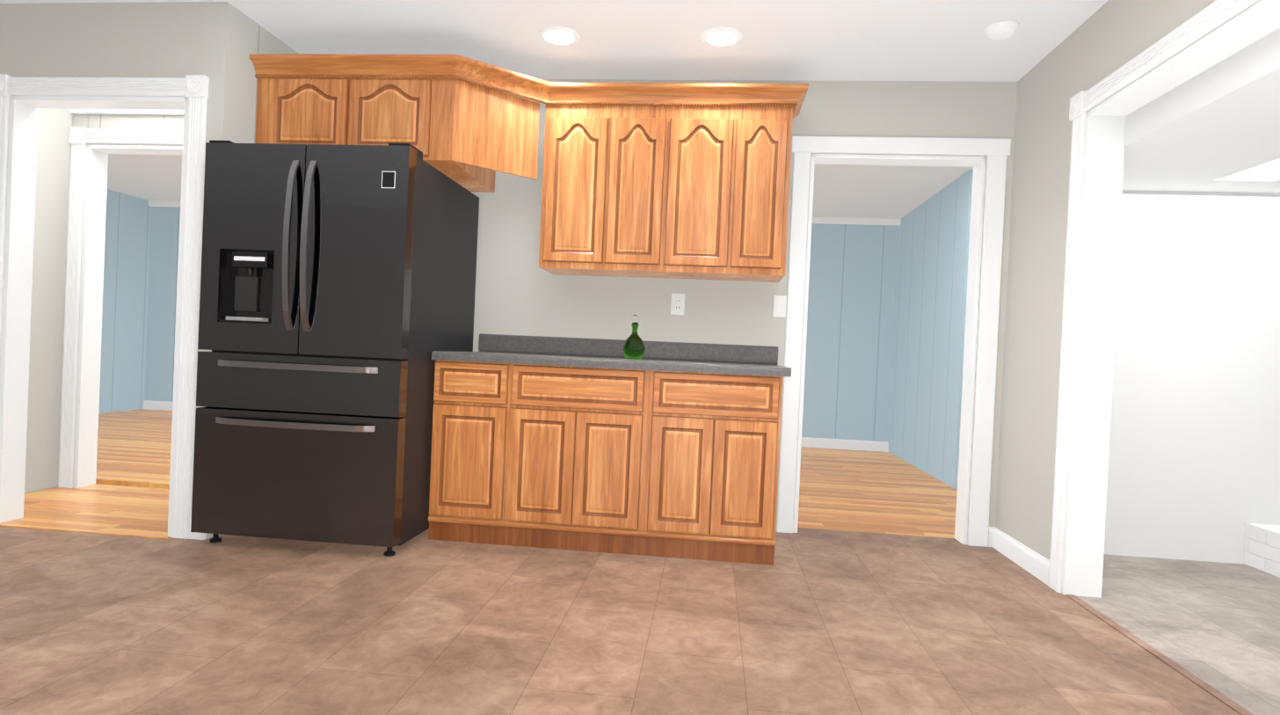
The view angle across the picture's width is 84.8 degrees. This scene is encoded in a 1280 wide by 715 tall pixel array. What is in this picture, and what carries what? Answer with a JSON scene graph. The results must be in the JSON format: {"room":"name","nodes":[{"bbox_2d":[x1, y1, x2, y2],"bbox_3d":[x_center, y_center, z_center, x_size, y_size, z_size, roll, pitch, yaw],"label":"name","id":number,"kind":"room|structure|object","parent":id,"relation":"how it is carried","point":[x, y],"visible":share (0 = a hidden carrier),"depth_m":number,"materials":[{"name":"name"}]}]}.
{"room":"kitchen","nodes":[
{"label":"kitchen","id":0,"kind":"room"},
{"bbox_2d":[0,1,205,378],"bbox_3d":[-3.835,-0.479,3.433,3.650,2.440,0.110,3,1,6],"label":"wall","id":1,"kind":"structure","parent":0,"point":[105,40],"depth_m":3.23,"materials":[{"name":"grey paint"}]},
{"bbox_2d":[0,73,209,538],"bbox_3d":[-2.540,-0.248,3.287,1.085,2.098,0.147,3,1,6],"label":"door frame","id":2,"kind":"structure","parent":1,"relation":"attached to","point":[188,94],"depth_m":3.26,"materials":[{"name":"white wood"}]},
{"bbox_2d":[24,108,183,493],"bbox_3d":[-4.088,-0.495,3.901,4.250,2.440,0.770,3,1,6],"label":"wall","id":3,"kind":"structure","parent":0,"point":[48,288],"depth_m":3.99,"materials":[{"name":"white paint"}]},
{"bbox_2d":[58,126,182,487],"bbox_3d":[-2.807,-0.266,4.083,1.090,2.093,0.157,3,1,6],"label":"door frame","id":4,"kind":"structure","parent":3,"relation":"attached to","point":[86,314],"depth_m":4.08,"materials":[{"name":"white wood"}]},
{"bbox_2d":[98,189,147,413],"bbox_3d":[-6.078,-0.604,5.898,0.120,2.440,4.560,3,1,6],"label":"wall","id":5,"kind":"structure","parent":0,"point":[126,240],"depth_m":7.88,"materials":[{"name":"blue paint"}]},
{"bbox_2d":[190,1,298,538],"bbox_3d":[-1.929,-0.396,3.626,0.107,2.440,0.880,3,1,6],"label":"wall","id":6,"kind":"structure","parent":0,"point":[234,38],"depth_m":3.21,"materials":[{"name":"beige paint"}]},
{"bbox_2d":[0,408,957,538],"bbox_3d":[1.188,0.971,5.237,14.600,0.056,4.795,3,1,6],"label":"floor","id":7,"kind":"structure","parent":0,"point":[127,493],"depth_m":4.58,"materials":[{"name":"brown wood"}]},
{"bbox_2d":[140,200,900,450],"bbox_3d":[-1.562,-0.421,7.835,8.720,2.440,0.170,3,1,6],"label":"wall","id":8,"kind":"structure","parent":0,"point":[886,315],"depth_m":7.43,"materials":[{"name":"blue paint"}]},
{"bbox_2d":[143,400,172,410],"bbox_3d":[-4.108,0.633,8.059,3.470,0.102,0.014,3,1,6],"label":"baseboard","id":9,"kind":"structure","parent":8,"relation":"attached to","point":[164,405],"depth_m":8.21,"materials":[{"name":"white wood"}]},
{"bbox_2d":[800,436,888,451],"bbox_3d":[0.677,0.852,7.571,3.900,0.102,0.014,3,1,6],"label":"baseboard","id":10,"kind":"structure","parent":8,"relation":"attached to","point":[806,441],"depth_m":7.41,"materials":[{"name":"white wood"}]},
{"bbox_2d":[0,0,1108,218],"bbox_3d":[1.056,-1.500,2.837,14.600,0.050,9.570,3,1,6],"label":"ceiling","id":11,"kind":"structure","parent":0,"point":[832,39],"depth_m":3.37,"materials":[{"name":"white paint"}]},
{"bbox_2d":[538,25,580,45],"bbox_3d":[-0.388,-1.538,3.361,0.200,0.012,0.200,3,1,6],"label":"recessed light","id":12,"kind":"object","parent":11,"relation":"in","point":[561,38],"visible":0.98,"depth_m":3.34,"materials":[{"name":"white plastic"}]},
{"bbox_2d":[700,26,742,46],"bbox_3d":[0.384,-1.503,3.293,0.200,0.012,0.200,3,1,6],"label":"recessed light","id":13,"kind":"object","parent":11,"relation":"in","point":[721,38],"visible":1,"depth_m":3.27,"materials":[{"name":"white plastic"}]},
{"bbox_2d":[983,20,1018,39],"bbox_3d":[1.592,-1.436,3.089,0.140,0.034,0.140,3,1,6],"label":"smoke detector","id":14,"kind":"object","parent":11,"relation":"attached to","point":[1001,30],"visible":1,"depth_m":3.06,"materials":[{"name":"white plastic"}]},
{"bbox_2d":[0,525,1279,714],"bbox_3d":[-0.438,0.940,1.118,11.000,0.054,5.820,3,1,6],"label":"floor","id":15,"kind":"structure","parent":0,"point":[826,622],"depth_m":2.36,"materials":[{"name":"tile"}]},
{"bbox_2d":[190,139,479,556],"bbox_3d":[-1.436,-0.044,3.453,0.930,1.786,0.966,3,1,6],"label":"refrigerator","id":16,"kind":"object","parent":15,"relation":"on","point":[338,293],"visible":0.94,"depth_m":3.04,"materials":[{"name":"black metal"}]},
{"bbox_2d":[428,361,512,545],"bbox_3d":[-0.779,0.447,3.626,0.370,0.860,0.647,3,1,6],"label":"base cabinet","id":17,"kind":"object","parent":15,"relation":"on","point":[469,456],"depth_m":3.31,"materials":[{"name":"brown wood"}]},
{"bbox_2d":[505,364,653,555],"bbox_3d":[-0.269,0.470,3.574,0.655,0.860,0.647,3,1,6],"label":"base cabinet","id":18,"kind":"object","parent":15,"relation":"on","point":[579,438],"depth_m":3.25,"materials":[{"name":"brown wood"}]},
{"bbox_2d":[431,350,790,376],"bbox_3d":[-0.118,0.027,3.541,1.662,0.040,0.677,3,1,6],"label":"countertop","id":19,"kind":"structure","parent":18,"relation":"on","point":[496,357],"depth_m":3.22,"materials":[{"name":"grey stone"}]},
{"bbox_2d":[623,314,645,359],"bbox_3d":[-0.029,-0.108,3.674,0.116,0.232,0.116,3,1,6],"label":"glass bottle","id":20,"kind":"object","parent":19,"relation":"on","point":[634,347],"visible":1,"depth_m":3.64,"materials":[{"name":"green glass"}]},
{"bbox_2d":[642,371,786,565],"bbox_3d":[0.357,0.499,3.510,0.605,0.860,0.647,3,1,6],"label":"base cabinet","id":21,"kind":"object","parent":15,"relation":"on","point":[665,448],"depth_m":3.19,"materials":[{"name":"brown wood"}]},
{"bbox_2d":[471,79,1279,563],"bbox_3d":[1.774,-0.231,3.751,7.243,2.440,0.120,3,1,6],"label":"wall","id":22,"kind":"structure","parent":0,"point":[1194,457],"depth_m":3.61,"materials":[{"name":"grey paint"}]},
{"bbox_2d":[249,53,351,145],"bbox_3d":[-1.589,-1.197,3.685,0.475,0.470,0.677,3,1,6],"label":"upper cabinet","id":23,"kind":"object","parent":22,"relation":"attached to","point":[302,98],"depth_m":3.35,"materials":[{"name":"brown wood"}]},
{"bbox_2d":[348,54,494,192],"bbox_3d":[-1.097,-1.174,3.635,0.514,0.470,0.677,3,1,6],"label":"upper cabinet","id":24,"kind":"object","parent":22,"relation":"attached to","point":[393,98],"depth_m":3.30,"materials":[{"name":"brown wood"}]},
{"bbox_2d":[453,57,541,183],"bbox_3d":[-0.703,-1.155,3.445,0.340,0.470,0.340,3,1,6],"label":"upper cabinet","id":25,"kind":"object","parent":22,"relation":"attached to","point":[494,131],"depth_m":3.43,"materials":[{"name":"brown wood"}]},
{"bbox_2d":[538,81,615,276],"bbox_3d":[-0.315,-0.915,3.722,0.336,0.920,0.347,3,1,6],"label":"upper cabinet","id":26,"kind":"object","parent":22,"relation":"attached to","point":[578,153],"depth_m":3.55,"materials":[{"name":"brown wood"}]},
{"bbox_2d":[478,333,778,364],"bbox_3d":[-0.081,-0.046,3.866,1.662,0.102,0.022,3,1,6],"label":"backsplash","id":27,"kind":"structure","parent":22,"relation":"attached to","point":[518,344],"depth_m":3.86,"materials":[{"name":"grey stone"}]},
{"bbox_2d":[604,82,671,277],"bbox_3d":[-0.001,-0.901,3.690,0.296,0.920,0.347,3,1,6],"label":"upper cabinet","id":28,"kind":"object","parent":22,"relation":"attached to","point":[641,112],"depth_m":3.52,"materials":[{"name":"brown wood"}]},
{"bbox_2d":[670,293,684,314],"bbox_3d":[0.208,-0.292,3.844,0.072,0.116,0.010,3,1,6],"label":"outlet","id":29,"kind":"object","parent":22,"relation":"attached to","point":[678,303],"visible":1,"depth_m":3.84,"materials":[{"name":"white plastic"}]},
{"bbox_2d":[664,82,741,280],"bbox_3d":[0.312,-0.886,3.658,0.334,0.920,0.347,3,1,6],"label":"upper cabinet","id":30,"kind":"object","parent":22,"relation":"attached to","point":[670,180],"depth_m":3.49,"materials":[{"name":"brown wood"}]},
{"bbox_2d":[731,83,798,282],"bbox_3d":[0.616,-0.872,3.627,0.279,0.920,0.347,3,1,6],"label":"upper cabinet","id":31,"kind":"object","parent":22,"relation":"attached to","point":[767,112],"depth_m":3.46,"materials":[{"name":"brown wood"}]},
{"bbox_2d":[772,295,786,317],"bbox_3d":[0.757,-0.277,3.788,0.068,0.116,0.010,3,1,6],"label":"switch plate","id":32,"kind":"object","parent":22,"relation":"attached to","point":[780,304],"visible":1,"depth_m":3.79,"materials":[{"name":"white plastic"}]},
{"bbox_2d":[776,136,1010,546],"bbox_3d":[1.336,-0.098,3.788,1.120,2.135,0.145,3,1,6],"label":"door frame","id":33,"kind":"structure","parent":22,"relation":"attached to","point":[996,151],"depth_m":3.72,"materials":[{"name":"white wood"}]},
{"bbox_2d":[888,171,967,485],"bbox_3d":[2.611,-0.219,6.324,0.100,2.440,1.950,3,1,6],"label":"wall","id":34,"kind":"structure","parent":0,"point":[930,236],"depth_m":6.18,"materials":[{"name":"blue paint"}]},
{"bbox_2d":[949,168,973,488],"bbox_3d":[5.536,-0.075,4.975,6.200,2.440,0.120,3,1,6],"label":"wall","id":35,"kind":"structure","parent":0,"point":[967,200],"depth_m":5.36,"materials":[{"name":"white paint"}]},
{"bbox_2d":[995,0,1261,560],"bbox_3d":[1.698,-0.205,0.833,0.140,2.440,5.700,3,1,6],"label":"wall","id":36,"kind":"structure","parent":0,"point":[1106,40],"depth_m":3.27,"materials":[{"name":"grey paint"}]},
{"bbox_2d":[987,526,1050,585],"bbox_3d":[1.820,0.945,3.378,0.030,0.102,0.625,3,1,6],"label":"baseboard","id":37,"kind":"structure","parent":36,"relation":"attached to","point":[1035,563],"depth_m":3.35,"materials":[{"name":"white wood"}]},
{"bbox_2d":[1048,0,1279,597],"bbox_3d":[1.821,-0.055,2.249,0.177,2.123,1.599,3,1,6],"label":"door frame","id":38,"kind":"structure","parent":36,"relation":"attached to","point":[1088,329],"depth_m":2.93,"materials":[{"name":"white wood"}]},
{"bbox_2d":[1122,27,1279,193],"bbox_3d":[3.466,-1.090,0.648,3.330,0.611,5.700,3,1,6],"label":"ceiling","id":39,"kind":"structure","parent":0,"point":[1215,127],"depth_m":2.74,"materials":[{"name":"white paint"}]},
{"bbox_2d":[1243,523,1279,577],"bbox_3d":[3.942,0.175,0.605,2.260,1.885,5.698,3,1,6],"label":"brick wall","id":40,"kind":"structure","parent":0,"point":[1261,548],"depth_m":3.45,"materials":[{"name":"white brick"}]}
]}

